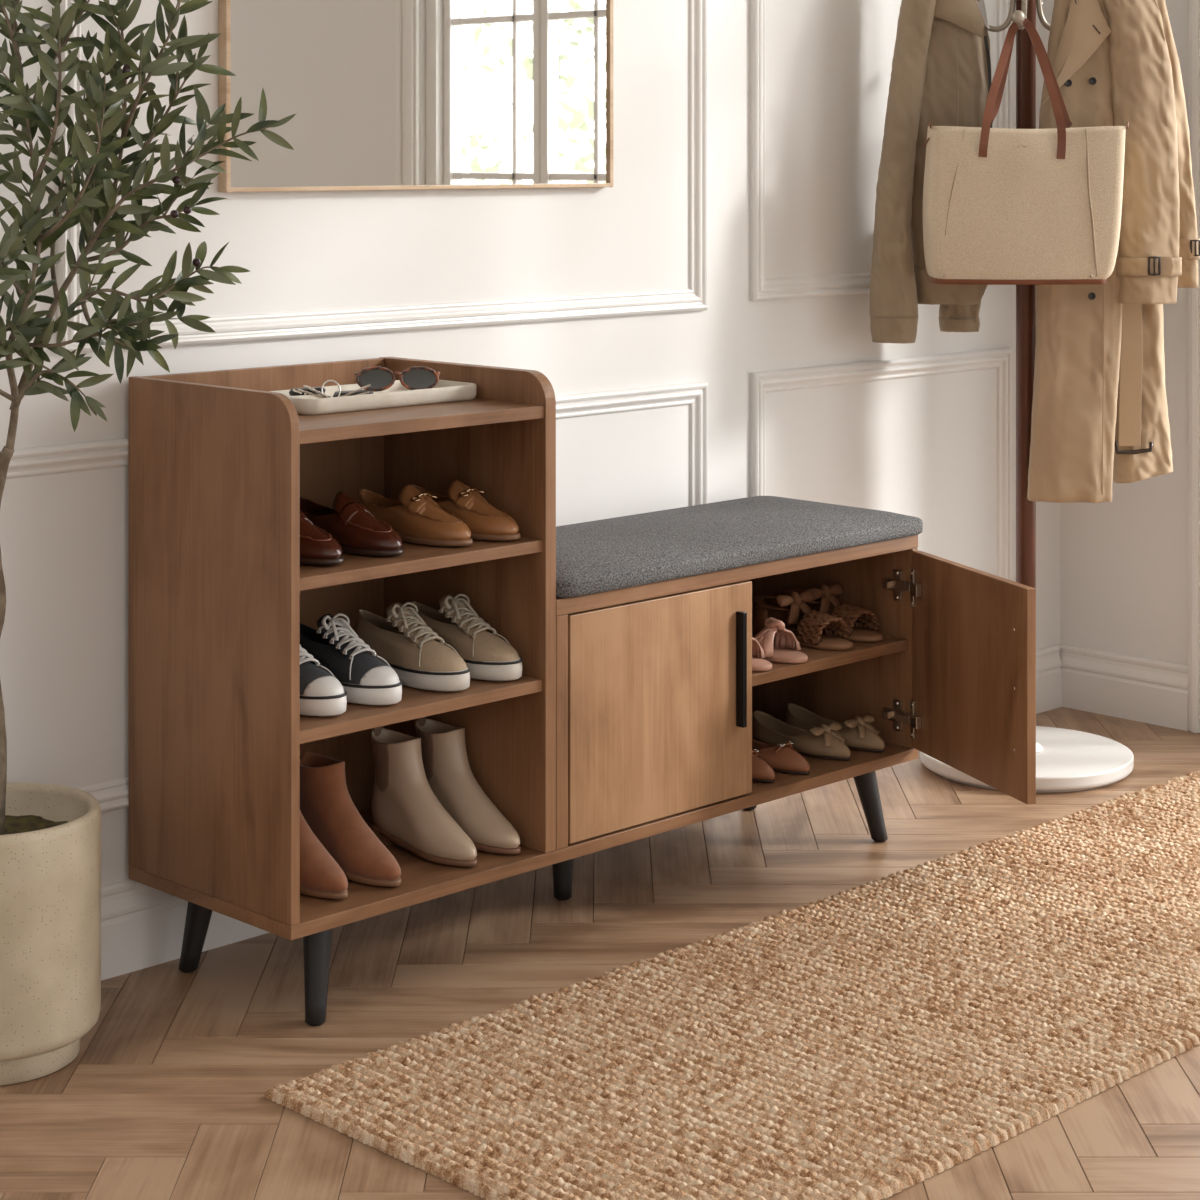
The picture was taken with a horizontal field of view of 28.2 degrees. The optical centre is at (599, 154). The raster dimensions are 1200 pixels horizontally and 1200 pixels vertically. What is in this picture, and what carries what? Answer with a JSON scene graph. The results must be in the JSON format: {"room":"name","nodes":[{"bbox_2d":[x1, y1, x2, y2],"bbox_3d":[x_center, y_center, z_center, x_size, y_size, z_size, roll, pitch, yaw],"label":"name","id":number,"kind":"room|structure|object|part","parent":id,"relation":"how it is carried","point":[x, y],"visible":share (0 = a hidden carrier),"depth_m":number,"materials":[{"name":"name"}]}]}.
{"room":"home entryway","nodes":[
{"label":"home entryway","id":0,"kind":"room"},
{"bbox_2d":[0,0,1059,884],"bbox_3d":[-1.310,-0.188,3.451,7.020,3.160,0.120,0,0,-45],"label":"wall","id":1,"kind":"structure","parent":0,"point":[924,448],"depth_m":4.71,"materials":[{"name":"white paint"}]},
{"bbox_2d":[0,381,707,812],"bbox_3d":[-0.826,0.764,3.837,2.949,0.600,0.016,0,0,-45],"label":"trim","id":2,"kind":"structure","parent":1,"relation":"attached to","point":[56,459],"depth_m":4.61,"materials":[{"name":"white paint"}]},
{"bbox_2d":[56,0,706,352],"bbox_3d":[-0.322,-0.600,4.338,1.522,1.836,0.016,0,0,-45],"label":"trim","id":3,"kind":"structure","parent":1,"relation":"attached to","point":[328,322],"depth_m":4.43,"materials":[{"name":"white paint"}]},
{"bbox_2d":[218,0,612,192],"bbox_3d":[-0.309,-0.366,4.345,0.924,0.863,0.024,0,0,-45],"label":"wall mirror","id":4,"kind":"object","parent":1,"relation":"attached to","point":[382,94],"visible":1,"depth_m":4.32,"materials":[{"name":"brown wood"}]},
{"bbox_2d":[101,644,1061,980],"bbox_3d":[-1.321,1.258,3.344,6.854,0.148,0.016,0,0,-45],"label":"baseboard","id":5,"kind":"structure","parent":1,"relation":"attached to","point":[142,926],"depth_m":3.92,"materials":[{"name":"white paint"}]},
{"bbox_2d":[750,348,1011,580],"bbox_3d":[0.643,0.760,5.299,0.915,0.608,0.016,0,0,-45],"label":"trim","id":6,"kind":"structure","parent":1,"relation":"attached to","point":[761,383],"depth_m":5.34,"materials":[{"name":"white paint"}]},
{"bbox_2d":[750,0,1011,300],"bbox_3d":[0.643,-0.606,5.299,0.915,1.824,0.016,0,0,-45],"label":"trim","id":7,"kind":"structure","parent":1,"relation":"attached to","point":[762,288],"depth_m":4.99,"materials":[{"name":"white paint"}]},
{"bbox_2d":[0,707,1199,1199],"bbox_3d":[0.460,1.362,1.567,6.870,0.060,5.047,0,0,-45],"label":"floor","id":8,"kind":"structure","parent":0,"point":[162,1098],"depth_m":3.72,"materials":[{"name":"brown wood"}]},
{"bbox_2d":[0,0,295,1085],"bbox_3d":[-0.743,0.501,3.515,0.601,1.659,0.319,0,0,0],"label":"tree","id":9,"kind":"object","parent":8,"relation":"on","point":[50,834],"visible":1,"depth_m":3.49,"materials":[{"name":"green plant"}]},
{"bbox_3d":[-0.892,1.149,3.523,0.304,0.365,0.304,0,0,0],"label":"pot","id":10,"kind":"part","parent":9,"relation":"part of","materials":[{"name":"ceramic"}]},
{"bbox_2d":[129,357,1035,1025],"bbox_3d":[0.069,0.847,4.128,1.530,0.969,0.835,0,0,-45],"label":"cabinet","id":11,"kind":"object","parent":8,"relation":"on","point":[628,717],"visible":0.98,"depth_m":3.99,"materials":[{"name":"brown wood"}]},
{"bbox_3d":[-0.653,1.255,3.901,0.069,0.151,0.049,0,0,3],"label":"leg","id":12,"kind":"part","parent":11,"relation":"part of","materials":[{"name":"black paint"}]},
{"bbox_3d":[-0.610,0.759,3.737,0.016,0.795,0.432,0,0,-45],"label":"panel","id":13,"kind":"part","parent":11,"relation":"part of","materials":[{"name":"brown wood"}]},
{"bbox_3d":[-0.570,0.760,4.070,0.510,0.794,0.016,0,0,-45],"label":"panel","id":14,"kind":"part","parent":11,"relation":"part of","materials":[{"name":"brown wood"}]},
{"bbox_3d":[-0.438,1.255,3.679,0.049,0.151,0.076,0,0,8],"label":"leg","id":15,"kind":"part","parent":11,"relation":"part of","materials":[{"name":"black paint"}]},
{"bbox_2d":[300,511,343,564],"bbox_3d":[-0.502,0.594,3.794,0.274,0.089,0.081,0,0,45],"label":"loafer","id":16,"kind":"object","parent":11,"relation":"on","point":[317,546],"visible":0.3,"depth_m":3.71,"materials":[{"name":"brown leather"}]},
{"bbox_2d":[300,645,346,715],"bbox_3d":[-0.504,0.808,3.783,0.286,0.123,0.089,0,0,44],"label":"sneaker","id":17,"kind":"object","parent":11,"relation":"on","point":[321,693],"visible":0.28,"depth_m":3.69,"materials":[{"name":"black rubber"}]},
{"bbox_2d":[300,811,347,898],"bbox_3d":[-0.486,1.065,3.790,0.074,0.183,0.260,0,0,-45],"label":"boot","id":18,"kind":"object","parent":11,"relation":"on","point":[321,876],"visible":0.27,"depth_m":3.72,"materials":[{"name":"brown leather"}]},
{"bbox_2d":[300,744,400,886],"bbox_3d":[-0.409,1.065,3.852,0.260,0.183,0.074,0,0,45],"label":"boot","id":19,"kind":"object","parent":11,"relation":"on","point":[327,806],"visible":0.73,"depth_m":3.83,"materials":[{"name":"brown leather"}]},
{"bbox_2d":[300,613,401,704],"bbox_3d":[-0.421,0.808,3.860,0.089,0.123,0.286,0,0,-44],"label":"sneaker","id":20,"kind":"object","parent":11,"relation":"on","point":[366,679],"visible":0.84,"depth_m":3.81,"materials":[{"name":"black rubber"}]},
{"bbox_2d":[300,492,403,555],"bbox_3d":[-0.414,0.594,3.878,0.081,0.089,0.274,0,0,-44],"label":"loafer","id":21,"kind":"object","parent":11,"relation":"on","point":[350,523],"visible":0.83,"depth_m":3.83,"materials":[{"name":"brown leather"}]},
{"bbox_2d":[269,380,476,414],"bbox_3d":[-0.385,0.403,3.980,0.373,0.026,0.156,0,0,-45],"label":"tray","id":22,"kind":"object","parent":11,"relation":"on","point":[397,395],"visible":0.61,"depth_m":3.94,"materials":[{"name":"white ceramic"}]},
{"bbox_2d":[289,380,373,398],"bbox_3d":[-0.437,0.390,3.921,0.143,0.040,0.090,0,0,-15],"label":"keys","id":23,"kind":"object","parent":22,"relation":"on","point":[307,390],"visible":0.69,"depth_m":3.91,"materials":[{"name":"silver metal"}]},
{"bbox_2d":[355,366,440,391],"bbox_3d":[-0.346,0.382,4.084,0.146,0.045,0.115,0,0,-4],"label":"sunglasses","id":24,"kind":"object","parent":22,"relation":"on","point":[417,377],"visible":0.97,"depth_m":4.04,"materials":[{"name":"black"}]},
{"bbox_2d":[354,602,469,690],"bbox_3d":[-0.318,0.808,3.957,0.089,0.123,0.286,0,0,-44],"label":"sneaker","id":25,"kind":"object","parent":11,"relation":"on","point":[405,642],"visible":0.94,"depth_m":3.91,"materials":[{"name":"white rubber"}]},
{"bbox_2d":[357,484,472,545],"bbox_3d":[-0.313,0.594,3.971,0.274,0.089,0.081,0,0,44],"label":"loafer","id":26,"kind":"object","parent":11,"relation":"on","point":[416,518],"visible":0.89,"depth_m":3.92,"materials":[{"name":"brown leather"}]},
{"bbox_2d":[297,398,543,443],"bbox_3d":[-0.419,0.427,3.919,0.510,0.020,0.412,0,0,-45],"label":"shelf","id":27,"kind":"object","parent":11,"relation":"attached to","point":[516,412],"depth_m":3.82,"materials":[{"name":"brown wood"}]},
{"bbox_2d":[300,675,541,743],"bbox_3d":[-0.420,0.880,3.920,0.510,0.020,0.408,0,0,-45],"label":"shelf","id":28,"kind":"object","parent":11,"relation":"attached to","point":[415,703],"depth_m":3.78,"materials":[{"name":"brown wood"}]},
{"bbox_2d":[300,537,541,590],"bbox_3d":[-0.420,0.649,3.920,0.510,0.020,0.408,0,0,-45],"label":"shelf","id":29,"kind":"object","parent":11,"relation":"attached to","point":[415,557],"depth_m":3.79,"materials":[{"name":"brown wood"}]},
{"bbox_2d":[368,726,476,866],"bbox_3d":[-0.294,1.058,3.959,0.074,0.197,0.260,0,0,-45],"label":"boot","id":30,"kind":"object","parent":11,"relation":"on","point":[406,812],"visible":0.98,"depth_m":3.96,"materials":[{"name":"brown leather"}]},
{"bbox_2d":[410,479,519,540],"bbox_3d":[-0.236,0.594,4.028,0.274,0.089,0.081,0,0,44],"label":"loafer","id":31,"kind":"object","parent":11,"relation":"on","point":[485,521],"visible":0.73,"depth_m":3.97,"materials":[{"name":"brown leather"}]},
{"bbox_2d":[409,594,522,680],"bbox_3d":[-0.235,0.808,4.034,0.089,0.123,0.286,0,0,-44],"label":"sneaker","id":32,"kind":"object","parent":11,"relation":"on","point":[487,655],"visible":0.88,"depth_m":3.98,"materials":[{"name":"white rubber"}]},
{"bbox_3d":[-0.234,0.759,4.111,0.024,0.795,0.432,0,0,-45],"label":"panel","id":33,"kind":"part","parent":11,"relation":"part of","materials":[{"name":"brown wood"}]},
{"bbox_2d":[415,717,520,853],"bbox_3d":[-0.225,1.058,4.027,0.074,0.197,0.260,0,0,-44],"label":"boot","id":34,"kind":"object","parent":11,"relation":"on","point":[449,775],"visible":0.8,"depth_m":4.01,"materials":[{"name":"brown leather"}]},
{"bbox_3d":[-0.073,1.168,4.271,1.530,0.022,0.432,0,0,-45],"label":"board","id":35,"kind":"part","parent":11,"relation":"part of","materials":[{"name":"brown wood"}]},
{"bbox_3d":[-0.215,0.963,4.130,0.027,0.388,0.432,0,0,-45],"label":"panel","id":36,"kind":"part","parent":11,"relation":"part of","materials":[{"name":"brown wood"}]},
{"bbox_3d":[-0.067,1.255,4.269,0.049,0.152,0.049,0,0,-45],"label":"leg","id":37,"kind":"part","parent":11,"relation":"part of","materials":[{"name":"black paint"}]},
{"bbox_3d":[0.106,0.962,4.158,0.458,0.382,0.018,0,0,-45],"label":"door","id":38,"kind":"part","parent":11,"relation":"part of","materials":[{"name":"brown wood"}]},
{"bbox_2d":[556,496,922,597],"bbox_3d":[0.138,0.714,4.467,0.998,0.054,0.436,0,0,-45],"label":"bench cushion","id":39,"kind":"object","parent":11,"relation":"on","point":[604,555],"visible":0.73,"depth_m":4.37,"materials":[{"name":"grey fabric"}]},
{"bbox_3d":[0.254,0.923,4.278,0.010,0.206,0.018,0,0,-45],"label":"handle","id":40,"kind":"part","parent":11,"relation":"part of","materials":[{"name":"black metal"}]},
{"bbox_3d":[0.302,1.255,4.839,0.052,0.152,0.052,0,0,-45],"label":"leg","id":41,"kind":"part","parent":11,"relation":"part of","materials":[{"name":"black paint"}]},
{"bbox_2d":[752,637,771,671],"bbox_3d":[0.223,0.908,4.445,0.240,0.073,0.103,0,0,44],"label":"sandal","id":42,"kind":"object","parent":11,"relation":"on","point":[758,664],"visible":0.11,"depth_m":4.40,"materials":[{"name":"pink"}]},
{"bbox_2d":[752,749,774,782],"bbox_3d":[0.234,1.128,4.476,0.074,0.056,0.245,0,0,-45],"label":"ballet flat","id":43,"kind":"object","parent":11,"relation":"on","point":[761,771],"visible":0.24,"depth_m":4.40,"materials":[{"name":"brown leather"}]},
{"bbox_2d":[753,618,807,663],"bbox_3d":[0.295,0.908,4.513,0.240,0.073,0.103,0,0,45],"label":"sandal","id":44,"kind":"object","parent":11,"relation":"on","point":[784,638],"visible":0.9,"depth_m":4.46,"materials":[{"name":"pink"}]},
{"bbox_2d":[752,739,809,773],"bbox_3d":[0.303,1.128,4.533,0.245,0.056,0.074,0,0,45],"label":"ballet flat","id":45,"kind":"object","parent":11,"relation":"on","point":[780,757],"visible":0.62,"depth_m":4.47,"materials":[{"name":"brown leather"}]},
{"bbox_2d":[752,711,850,759],"bbox_3d":[0.390,1.126,4.637,0.245,0.059,0.080,0,0,45],"label":"ballet flat","id":46,"kind":"object","parent":11,"relation":"on","point":[824,741],"visible":0.98,"depth_m":4.60,"materials":[{"name":"brown leather"}]},
{"bbox_2d":[752,590,852,649],"bbox_3d":[0.393,0.897,4.633,0.100,0.094,0.240,0,0,-44],"label":"sandal","id":47,"kind":"object","parent":11,"relation":"on","point":[806,633],"visible":0.98,"depth_m":4.62,"materials":[{"name":"brown"}]},
{"bbox_2d":[752,611,907,685],"bbox_3d":[0.294,0.956,4.636,0.460,0.020,0.408,0,0,-45],"label":"shelf","id":48,"kind":"object","parent":11,"relation":"attached to","point":[894,644],"depth_m":4.54,"materials":[{"name":"brown wood"}]},
{"bbox_2d":[781,583,882,641],"bbox_3d":[0.458,0.897,4.707,0.240,0.094,0.100,0,0,44],"label":"sandal","id":49,"kind":"object","parent":11,"relation":"on","point":[826,594],"visible":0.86,"depth_m":4.69,"materials":[{"name":"brown"}]},
{"bbox_3d":[0.463,0.963,4.805,0.018,0.388,0.431,0,0,-45],"label":"panel","id":50,"kind":"part","parent":11,"relation":"part of","materials":[{"name":"brown wood"}]},
{"bbox_2d":[785,703,884,751],"bbox_3d":[0.462,1.126,4.700,0.245,0.059,0.080,0,0,44],"label":"ballet flat","id":51,"kind":"object","parent":11,"relation":"on","point":[859,733],"visible":0.75,"depth_m":4.65,"materials":[{"name":"brown leather"}]},
{"bbox_3d":[0.520,1.255,4.629,0.076,0.151,0.049,0,0,8],"label":"leg","id":52,"kind":"part","parent":11,"relation":"part of","materials":[{"name":"black paint"}]},
{"bbox_3d":[0.580,0.842,4.660,0.020,0.060,0.070,0,0,-45],"label":"hinge arm","id":53,"kind":"part","parent":11,"relation":"part of","materials":[{"name":"silver metal"}]},
{"bbox_3d":[0.580,1.097,4.660,0.020,0.060,0.070,0,0,-45],"label":"hinge arm","id":54,"kind":"part","parent":11,"relation":"part of","materials":[{"name":"silver metal"}]},
{"bbox_3d":[0.609,0.842,4.620,0.012,0.072,0.034,0,0,-20],"label":"hinge plate","id":55,"kind":"part","parent":11,"relation":"part of","materials":[{"name":"silver metal"}]},
{"bbox_3d":[0.609,1.097,4.620,0.012,0.072,0.034,0,0,-20],"label":"hinge plate","id":56,"kind":"part","parent":11,"relation":"part of","materials":[{"name":"silver metal"}]},
{"bbox_3d":[0.691,0.963,4.442,0.018,0.382,0.436,0,0,-20],"label":"door","id":57,"kind":"part","parent":11,"relation":"part of","materials":[{"name":"brown wood"}]},
{"bbox_2d":[263,770,1199,1199],"bbox_3d":[0.729,1.321,3.987,2.579,0.020,0.831,0,0,-45],"label":"jute rug","id":58,"kind":"object","parent":8,"relation":"on","point":[869,1041],"visible":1,"depth_m":3.54,"materials":[{"name":"beige wicker"}]},
{"bbox_2d":[920,0,1133,792],"bbox_3d":[0.926,0.385,5.191,0.458,1.895,0.458,0,0,27],"label":"coat stand","id":59,"kind":"object","parent":8,"relation":"on","point":[1067,760],"visible":0.6,"depth_m":5.17,"materials":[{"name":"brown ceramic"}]},
{"bbox_2d":[869,0,991,343],"bbox_3d":[0.718,-0.048,5.198,0.275,0.905,0.209,0,0,0],"label":"jacket","id":60,"kind":"object","parent":59,"relation":"hanging from","point":[941,71],"visible":0.78,"depth_m":5.12,"materials":[{"name":"fabric"}]},
{"bbox_2d":[923,18,1128,284],"bbox_3d":[0.892,-0.011,5.005,0.437,0.559,0.166,0,0,0],"label":"tote bag","id":61,"kind":"object","parent":59,"relation":"hanging from","point":[1002,206],"visible":0.99,"depth_m":4.94,"materials":[{"name":"fabric"}]},
{"bbox_3d":[0.874,-0.140,5.008,0.181,0.300,0.140,0,0,0],"label":"handle","id":62,"kind":"part","parent":61,"relation":"part of","materials":[{"name":"leather"}]},
{"bbox_3d":[0.902,-0.172,5.057,0.183,0.236,0.062,0,0,0],"label":"handle","id":63,"kind":"part","parent":61,"relation":"part of","materials":[{"name":"leather"}]},
{"bbox_2d":[1027,0,1199,502],"bbox_3d":[1.119,0.131,5.172,0.396,1.226,0.255,0,0,0],"label":"coat","id":64,"kind":"object","parent":59,"relation":"hanging from","point":[1100,419],"visible":0.88,"depth_m":5.09,"materials":[{"name":"brown fabric"}]},
{"bbox_3d":[1.024,0.131,5.129,0.207,1.227,0.097,0,0,0],"label":"panel","id":65,"kind":"part","parent":64,"relation":"part of","materials":[{"name":"beige fabric"}]},
{"bbox_3d":[1.180,0.212,5.237,0.148,1.014,0.128,0,0,0],"label":"panel","id":66,"kind":"part","parent":64,"relation":"part of","materials":[{"name":"beige fabric"}]},
{"bbox_2d":[788,599,817,624],"bbox_3d":[0.394,0.911,4.769,0.054,0.042,0.070,0,0,44],"label":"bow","id":67,"kind":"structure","parent":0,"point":[813,606],"depth_m":4.78,"materials":[{"name":"brown fabric"}]},
{"bbox_2d":[1060,0,1187,664],"bbox_3d":[2.947,-0.188,4.043,0.150,3.160,5.047,0,0,-45],"label":"wall","id":68,"kind":"structure","parent":0,"point":[1124,560],"depth_m":5.61,"materials":[{"name":"white paint"}]},
{"bbox_2d":[1058,643,1188,730],"bbox_3d":[1.236,1.258,5.645,0.016,0.148,0.360,0,0,-45],"label":"baseboard","id":69,"kind":"structure","parent":68,"relation":"attached to","point":[1145,690],"depth_m":5.63,"materials":[{"name":"white paint"}]},
{"bbox_2d":[1188,0,1199,732],"bbox_3d":[2.117,-0.095,4.750,0.030,2.853,2.151,0,0,-45],"label":"trim","id":70,"kind":"structure","parent":68,"relation":"attached to","point":[1193,5],"depth_m":5.49,"materials":[{"name":"white paint"}]}
]}

